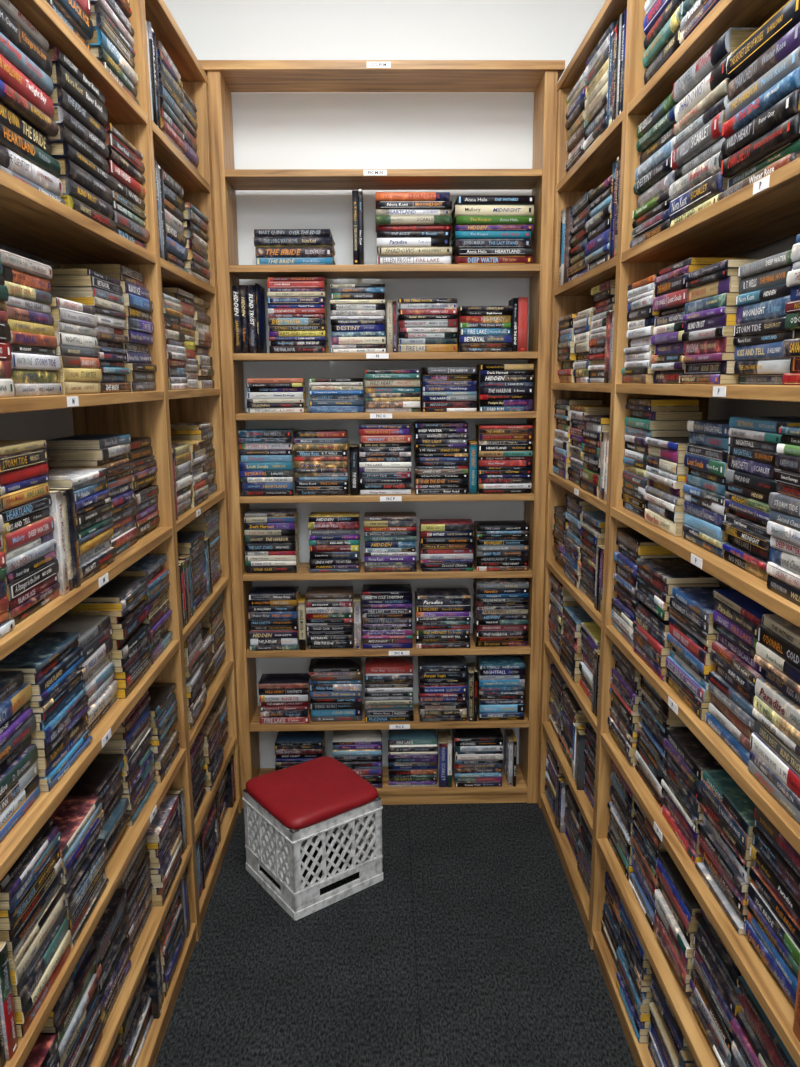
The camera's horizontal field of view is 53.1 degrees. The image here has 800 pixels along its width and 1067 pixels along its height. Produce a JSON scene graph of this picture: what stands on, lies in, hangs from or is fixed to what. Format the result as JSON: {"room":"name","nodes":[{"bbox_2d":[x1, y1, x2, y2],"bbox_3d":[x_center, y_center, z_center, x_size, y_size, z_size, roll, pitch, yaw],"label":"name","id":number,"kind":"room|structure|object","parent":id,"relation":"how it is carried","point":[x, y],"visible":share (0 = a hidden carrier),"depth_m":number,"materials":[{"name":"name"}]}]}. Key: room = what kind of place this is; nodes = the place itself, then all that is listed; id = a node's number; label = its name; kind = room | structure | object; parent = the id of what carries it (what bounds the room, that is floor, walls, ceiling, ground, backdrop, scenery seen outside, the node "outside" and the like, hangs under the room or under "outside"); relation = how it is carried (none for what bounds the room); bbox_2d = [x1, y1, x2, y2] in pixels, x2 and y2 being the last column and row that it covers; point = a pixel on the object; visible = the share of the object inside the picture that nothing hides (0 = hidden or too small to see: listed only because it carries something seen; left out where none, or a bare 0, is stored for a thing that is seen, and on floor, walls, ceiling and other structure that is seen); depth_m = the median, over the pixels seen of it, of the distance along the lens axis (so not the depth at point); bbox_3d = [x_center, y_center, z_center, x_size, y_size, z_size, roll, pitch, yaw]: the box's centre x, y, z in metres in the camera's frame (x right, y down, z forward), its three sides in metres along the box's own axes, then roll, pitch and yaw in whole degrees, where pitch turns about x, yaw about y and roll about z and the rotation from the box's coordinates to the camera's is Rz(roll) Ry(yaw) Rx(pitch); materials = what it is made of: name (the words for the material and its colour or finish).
{"room":"bookshop","nodes":[
{"label":"bookshop","id":0,"kind":"room"},
{"bbox_2d":[0,243,73,615],"bbox_3d":[-0.858,0.000,0.163,0.100,3.050,5.555,-1,11,-1],"label":"wall","id":1,"kind":"structure","parent":0,"point":[54,423],"depth_m":1.86,"materials":[{"name":"white paint"}]},
{"bbox_2d":[163,0,605,773],"bbox_3d":[-0.051,-0.538,2.956,1.827,3.050,0.100,-1,11,-1],"label":"wall","id":2,"kind":"structure","parent":0,"point":[272,130],"depth_m":2.75,"materials":[{"name":"white paint"}]},
{"bbox_2d":[154,790,635,1066],"bbox_3d":[0.015,1.504,0.519,1.827,0.050,5.655,-1,11,-1],"label":"floor","id":3,"kind":"structure","parent":0,"point":[471,948],"depth_m":2.16,"materials":[{"name":"grey carpet"}]},
{"bbox_2d":[0,0,241,1066],"bbox_3d":[-0.678,0.066,1.318,0.232,2.485,2.868,-1,11,-1],"label":"bookshelf","id":4,"kind":"object","parent":3,"relation":"on","point":[32,221],"visible":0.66,"depth_m":1.91,"materials":[{"name":"brown wood"}]},
{"bbox_2d":[0,0,149,248],"bbox_3d":[-0.673,-0.696,1.336,0.188,0.275,1.103,-1,11,-1],"label":"hardcover books","id":5,"kind":"object","parent":4,"relation":"in","point":[57,137],"visible":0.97,"depth_m":1.41,"materials":[{"name":"multicoloured paper"}]},
{"bbox_2d":[0,249,156,396],"bbox_3d":[-0.644,-0.381,1.396,0.137,0.273,1.102,-1,11,-1],"label":"books","id":6,"kind":"object","parent":4,"relation":"in","point":[80,328],"visible":1,"depth_m":1.46,"materials":[{"name":"multicoloured paper"}]},
{"bbox_2d":[0,434,159,637],"bbox_3d":[-0.642,-0.044,1.460,0.138,0.268,1.104,-1,11,-3],"label":"books","id":7,"kind":"object","parent":4,"relation":"in","point":[61,525],"visible":1,"depth_m":1.41,"materials":[{"name":"multicoloured paper"}]},
{"bbox_2d":[0,554,172,842],"bbox_3d":[-0.643,0.269,1.520,0.146,0.230,1.102,-1,11,-1],"label":"books","id":8,"kind":"object","parent":4,"relation":"in","point":[55,687],"visible":0.99,"depth_m":1.43,"materials":[{"name":"multicoloured paper"}]},
{"bbox_2d":[0,683,179,1066],"bbox_3d":[-0.641,0.551,1.574,0.150,0.266,1.103,-1,11,-1],"label":"books","id":9,"kind":"object","parent":4,"relation":"in","point":[48,896],"visible":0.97,"depth_m":1.41,"materials":[{"name":"multicoloured paper"}]},
{"bbox_2d":[46,0,139,105],"bbox_3d":[-0.674,-0.989,1.280,0.198,0.251,1.105,-1,11,-1],"label":"hardcover books","id":10,"kind":"object","parent":4,"relation":"in","point":[103,26],"visible":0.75,"depth_m":1.64,"materials":[{"name":"multicoloured paper"}]},
{"bbox_2d":[23,788,186,1066],"bbox_3d":[-0.637,0.852,1.631,0.142,0.222,1.100,-1,11,-1],"label":"books","id":11,"kind":"object","parent":4,"relation":"in","point":[71,1036],"visible":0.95,"depth_m":1.63,"materials":[{"name":"multicoloured paper"}]},
{"bbox_2d":[105,868,190,1066],"bbox_3d":[-0.637,1.096,1.677,0.142,0.205,1.099,-1,11,-1],"label":"books","id":12,"kind":"object","parent":4,"relation":"in","point":[147,1001],"visible":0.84,"depth_m":1.90,"materials":[{"name":"multicoloured paper"}]},
{"bbox_2d":[146,21,198,170],"bbox_3d":[-0.697,-1.155,2.181,0.192,0.240,0.634,-1,11,-1],"label":"hardcover books","id":13,"kind":"object","parent":4,"relation":"in","point":[173,111],"visible":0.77,"depth_m":2.10,"materials":[{"name":"multicoloured paper"}]},
{"bbox_2d":[154,157,210,284],"bbox_3d":[-0.692,-0.855,2.238,0.187,0.249,0.633,-1,11,-1],"label":"hardcover books","id":14,"kind":"object","parent":4,"relation":"in","point":[183,229],"visible":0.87,"depth_m":2.25,"materials":[{"name":"multicoloured paper"}]},
{"bbox_2d":[162,288,214,389],"bbox_3d":[-0.661,-0.555,2.295,0.131,0.277,0.632,-1,11,-1],"label":"books","id":15,"kind":"object","parent":4,"relation":"in","point":[188,337],"visible":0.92,"depth_m":2.31,"materials":[{"name":"multicoloured paper"}]},
{"bbox_2d":[170,422,216,519],"bbox_3d":[-0.664,-0.197,2.364,0.139,0.228,0.633,-1,11,-1],"label":"books","id":16,"kind":"object","parent":4,"relation":"in","point":[193,458],"visible":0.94,"depth_m":2.38,"materials":[{"name":"multicoloured paper"}]},
{"bbox_2d":[177,505,221,628],"bbox_3d":[-0.657,0.084,2.430,0.128,0.252,0.609,-1,11,-1],"label":"books","id":17,"kind":"object","parent":4,"relation":"in","point":[198,542],"visible":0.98,"depth_m":2.42,"materials":[{"name":"multicoloured paper"}]},
{"bbox_2d":[183,593,225,729],"bbox_3d":[-0.654,0.378,2.474,0.136,0.269,0.634,-1,11,-1],"label":"books","id":18,"kind":"object","parent":4,"relation":"in","point":[204,651],"visible":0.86,"depth_m":2.40,"materials":[{"name":"multicoloured paper"}]},
{"bbox_2d":[190,687,228,819],"bbox_3d":[-0.653,0.667,2.529,0.145,0.250,0.635,-1,11,-1],"label":"books","id":19,"kind":"object","parent":4,"relation":"in","point":[206,751],"visible":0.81,"depth_m":2.49,"materials":[{"name":"multicoloured paper"}]},
{"bbox_2d":[196,755,235,898],"bbox_3d":[-0.655,0.925,2.577,0.134,0.205,0.631,-1,11,-1],"label":"books","id":20,"kind":"object","parent":4,"relation":"in","point":[208,841],"visible":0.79,"depth_m":2.56,"materials":[{"name":"multicoloured paper"}]},
{"bbox_2d":[242,756,382,919],"bbox_3d":[-0.277,0.934,2.530,0.326,0.318,0.326,-8,13,-36],"label":"crate","id":21,"kind":"object","parent":3,"relation":"on","point":[307,803],"visible":1,"depth_m":2.43,"materials":[{"name":"plastic"}]},
{"bbox_2d":[246,756,377,829],"bbox_3d":[-0.278,0.798,2.504,0.326,0.041,0.326,-8,13,-36],"label":"seat cushion","id":22,"kind":"object","parent":21,"relation":"on","point":[320,792],"depth_m":2.45,"materials":[{"name":"red leather"}]},
{"bbox_2d":[198,60,564,807],"bbox_3d":[-0.066,-0.248,2.821,1.177,2.530,0.203,-1,11,-1],"label":"bookshelf","id":23,"kind":"object","parent":3,"relation":"on","point":[540,77],"visible":0.77,"depth_m":2.70,"materials":[{"name":"brown wood"}]},
{"bbox_2d":[232,277,527,353],"bbox_3d":[-0.065,-0.740,2.729,0.980,0.244,0.156,-1,11,-1],"label":"books","id":24,"kind":"object","parent":23,"relation":"in","point":[297,308],"visible":1,"depth_m":2.66,"materials":[{"name":"multicoloured paper"}]},
{"bbox_2d":[238,421,532,495],"bbox_3d":[-0.048,-0.265,2.804,1.010,0.244,0.126,-1,11,-1],"label":"books","id":25,"kind":"object","parent":23,"relation":"in","point":[274,462],"visible":1,"depth_m":2.75,"materials":[{"name":"multicoloured paper"}]},
{"bbox_2d":[244,508,528,572],"bbox_3d":[-0.045,0.021,2.858,0.998,0.213,0.125,-1,11,-1],"label":"books","id":26,"kind":"object","parent":23,"relation":"in","point":[271,535],"visible":1,"depth_m":2.81,"materials":[{"name":"multicoloured paper"}]},
{"bbox_2d":[248,578,528,650],"bbox_3d":[-0.041,0.287,2.910,1.002,0.237,0.129,-1,11,-1],"label":"books","id":27,"kind":"object","parent":23,"relation":"in","point":[279,618],"visible":1,"depth_m":2.86,"materials":[{"name":"multicoloured paper"}]},
{"bbox_2d":[246,364,533,412],"bbox_3d":[-0.034,-0.500,2.758,0.972,0.158,0.130,-1,11,-1],"label":"books","id":28,"kind":"object","parent":23,"relation":"in","point":[496,388],"visible":1,"depth_m":2.71,"materials":[{"name":"multicoloured paper"}]},
{"bbox_2d":[258,655,525,723],"bbox_3d":[-0.030,0.574,2.966,0.969,0.214,0.128,-1,11,-1],"label":"books","id":29,"kind":"object","parent":23,"relation":"in","point":[451,688],"visible":1,"depth_m":2.91,"materials":[{"name":"multicoloured paper"}]},
{"bbox_2d":[254,188,534,264],"bbox_3d":[-0.020,-1.015,2.688,0.916,0.237,0.176,-1,11,-1],"label":"hardcover books","id":30,"kind":"object","parent":23,"relation":"in","point":[412,227],"visible":0.98,"depth_m":2.61,"materials":[{"name":"multicoloured paper"}]},
{"bbox_2d":[275,728,516,787],"bbox_3d":[-0.016,0.840,3.016,0.893,0.194,0.127,-1,11,-1],"label":"books","id":31,"kind":"object","parent":23,"relation":"in","point":[416,757],"visible":0.78,"depth_m":2.96,"materials":[{"name":"multicoloured paper"}]},
{"bbox_2d":[538,0,799,1066],"bbox_3d":[0.647,0.065,1.330,0.232,2.465,2.898,-1,11,-1],"label":"bookshelf","id":32,"kind":"object","parent":3,"relation":"on","point":[766,211],"visible":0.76,"depth_m":1.81,"materials":[{"name":"brown wood"}]},
{"bbox_2d":[545,741,591,897],"bbox_3d":[0.599,0.898,2.567,0.137,0.244,0.696,-1,11,-1],"label":"books","id":33,"kind":"object","parent":32,"relation":"in","point":[569,820],"visible":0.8,"depth_m":2.60,"materials":[{"name":"multicoloured paper"}]},
{"bbox_2d":[549,664,596,808],"bbox_3d":[0.595,0.633,2.527,0.137,0.220,0.677,-1,11,-1],"label":"books","id":34,"kind":"object","parent":32,"relation":"in","point":[577,736],"visible":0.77,"depth_m":2.46,"materials":[{"name":"multicoloured paper"}]},
{"bbox_2d":[548,573,600,716],"bbox_3d":[0.589,0.324,2.456,0.138,0.250,0.697,-1,11,-1],"label":"books","id":35,"kind":"object","parent":32,"relation":"in","point":[574,635],"visible":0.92,"depth_m":2.45,"materials":[{"name":"multicoloured paper"}]},
{"bbox_2d":[552,493,605,614],"bbox_3d":[0.586,0.030,2.401,0.125,0.262,0.696,-1,11,-1],"label":"books","id":36,"kind":"object","parent":32,"relation":"in","point":[578,532],"visible":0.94,"depth_m":2.35,"materials":[{"name":"multicoloured paper"}]},
{"bbox_2d":[553,398,609,500],"bbox_3d":[0.582,-0.263,2.345,0.126,0.248,0.696,-1,11,-1],"label":"books","id":37,"kind":"object","parent":32,"relation":"in","point":[581,445],"visible":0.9,"depth_m":2.34,"materials":[{"name":"multicoloured paper"}]},
{"bbox_2d":[557,280,615,382],"bbox_3d":[0.585,-0.562,2.288,0.133,0.258,0.697,-1,11,-1],"label":"books","id":38,"kind":"object","parent":32,"relation":"in","point":[585,339],"visible":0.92,"depth_m":2.24,"materials":[{"name":"multicoloured paper"}]},
{"bbox_2d":[558,155,620,285],"bbox_3d":[0.606,-0.847,2.233,0.179,0.238,0.694,-1,11,-1],"label":"hardcover books","id":39,"kind":"object","parent":32,"relation":"in","point":[588,229],"visible":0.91,"depth_m":2.20,"materials":[{"name":"multicoloured paper"}]},
{"bbox_2d":[565,8,626,171],"bbox_3d":[0.606,-1.181,2.190,0.182,0.269,0.661,-1,11,-1],"label":"hardcover books","id":40,"kind":"object","parent":32,"relation":"in","point":[595,101],"visible":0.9,"depth_m":2.12,"materials":[{"name":"multicoloured paper"}]},
{"bbox_2d":[601,872,696,1066],"bbox_3d":[0.611,1.067,1.679,0.138,0.245,1.009,-1,11,-1],"label":"books","id":41,"kind":"object","parent":32,"relation":"in","point":[653,1021],"visible":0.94,"depth_m":1.82,"materials":[{"name":"multicoloured paper"}]},
{"bbox_2d":[643,0,719,84],"bbox_3d":[0.623,-1.000,1.272,0.178,0.257,1.033,-1,11,-1],"label":"hardcover books","id":42,"kind":"object","parent":32,"relation":"in","point":[667,24],"visible":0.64,"depth_m":1.64,"materials":[{"name":"multicoloured paper"}]},
{"bbox_2d":[607,759,796,1066],"bbox_3d":[0.616,0.787,1.612,0.141,0.260,1.032,-1,11,-1],"label":"books","id":43,"kind":"object","parent":32,"relation":"in","point":[737,1028],"visible":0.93,"depth_m":1.55,"materials":[{"name":"multicoloured paper"}]},
{"bbox_2d":[608,644,799,1041],"bbox_3d":[0.613,0.491,1.556,0.137,0.258,1.035,-1,11,-1],"label":"books","id":44,"kind":"object","parent":32,"relation":"in","point":[752,871],"visible":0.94,"depth_m":1.42,"materials":[{"name":"multicoloured paper"}]},
{"bbox_2d":[611,527,799,824],"bbox_3d":[0.606,0.202,1.501,0.143,0.261,1.035,-1,11,-1],"label":"books","id":45,"kind":"object","parent":32,"relation":"in","point":[732,660],"visible":1,"depth_m":1.40,"materials":[{"name":"multicoloured paper"}]},
{"bbox_2d":[621,234,799,384],"bbox_3d":[0.602,-0.379,1.390,0.139,0.234,1.033,-1,11,-1],"label":"books","id":46,"kind":"object","parent":32,"relation":"in","point":[697,320],"visible":1,"depth_m":1.36,"materials":[{"name":"multicoloured paper"}]},
{"bbox_2d":[622,398,799,605],"bbox_3d":[0.605,-0.100,1.443,0.139,0.265,1.033,-1,11,-1],"label":"books","id":47,"kind":"object","parent":32,"relation":"in","point":[730,488],"visible":1,"depth_m":1.39,"materials":[{"name":"multicoloured paper"}]},
{"bbox_2d":[630,0,799,247],"bbox_3d":[0.625,-0.699,1.345,0.191,0.280,1.006,-1,11,-1],"label":"hardcover books","id":48,"kind":"object","parent":32,"relation":"in","point":[731,120],"visible":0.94,"depth_m":1.35,"materials":[{"name":"multicoloured paper"}]},
{"bbox_2d":[708,233,799,589],"bbox_3d":[0.868,-0.018,0.195,0.100,3.050,5.555,-1,11,-1],"label":"wall","id":49,"kind":"structure","parent":0,"point":[719,408],"depth_m":1.76,"materials":[{"name":"white paint"}]}
]}

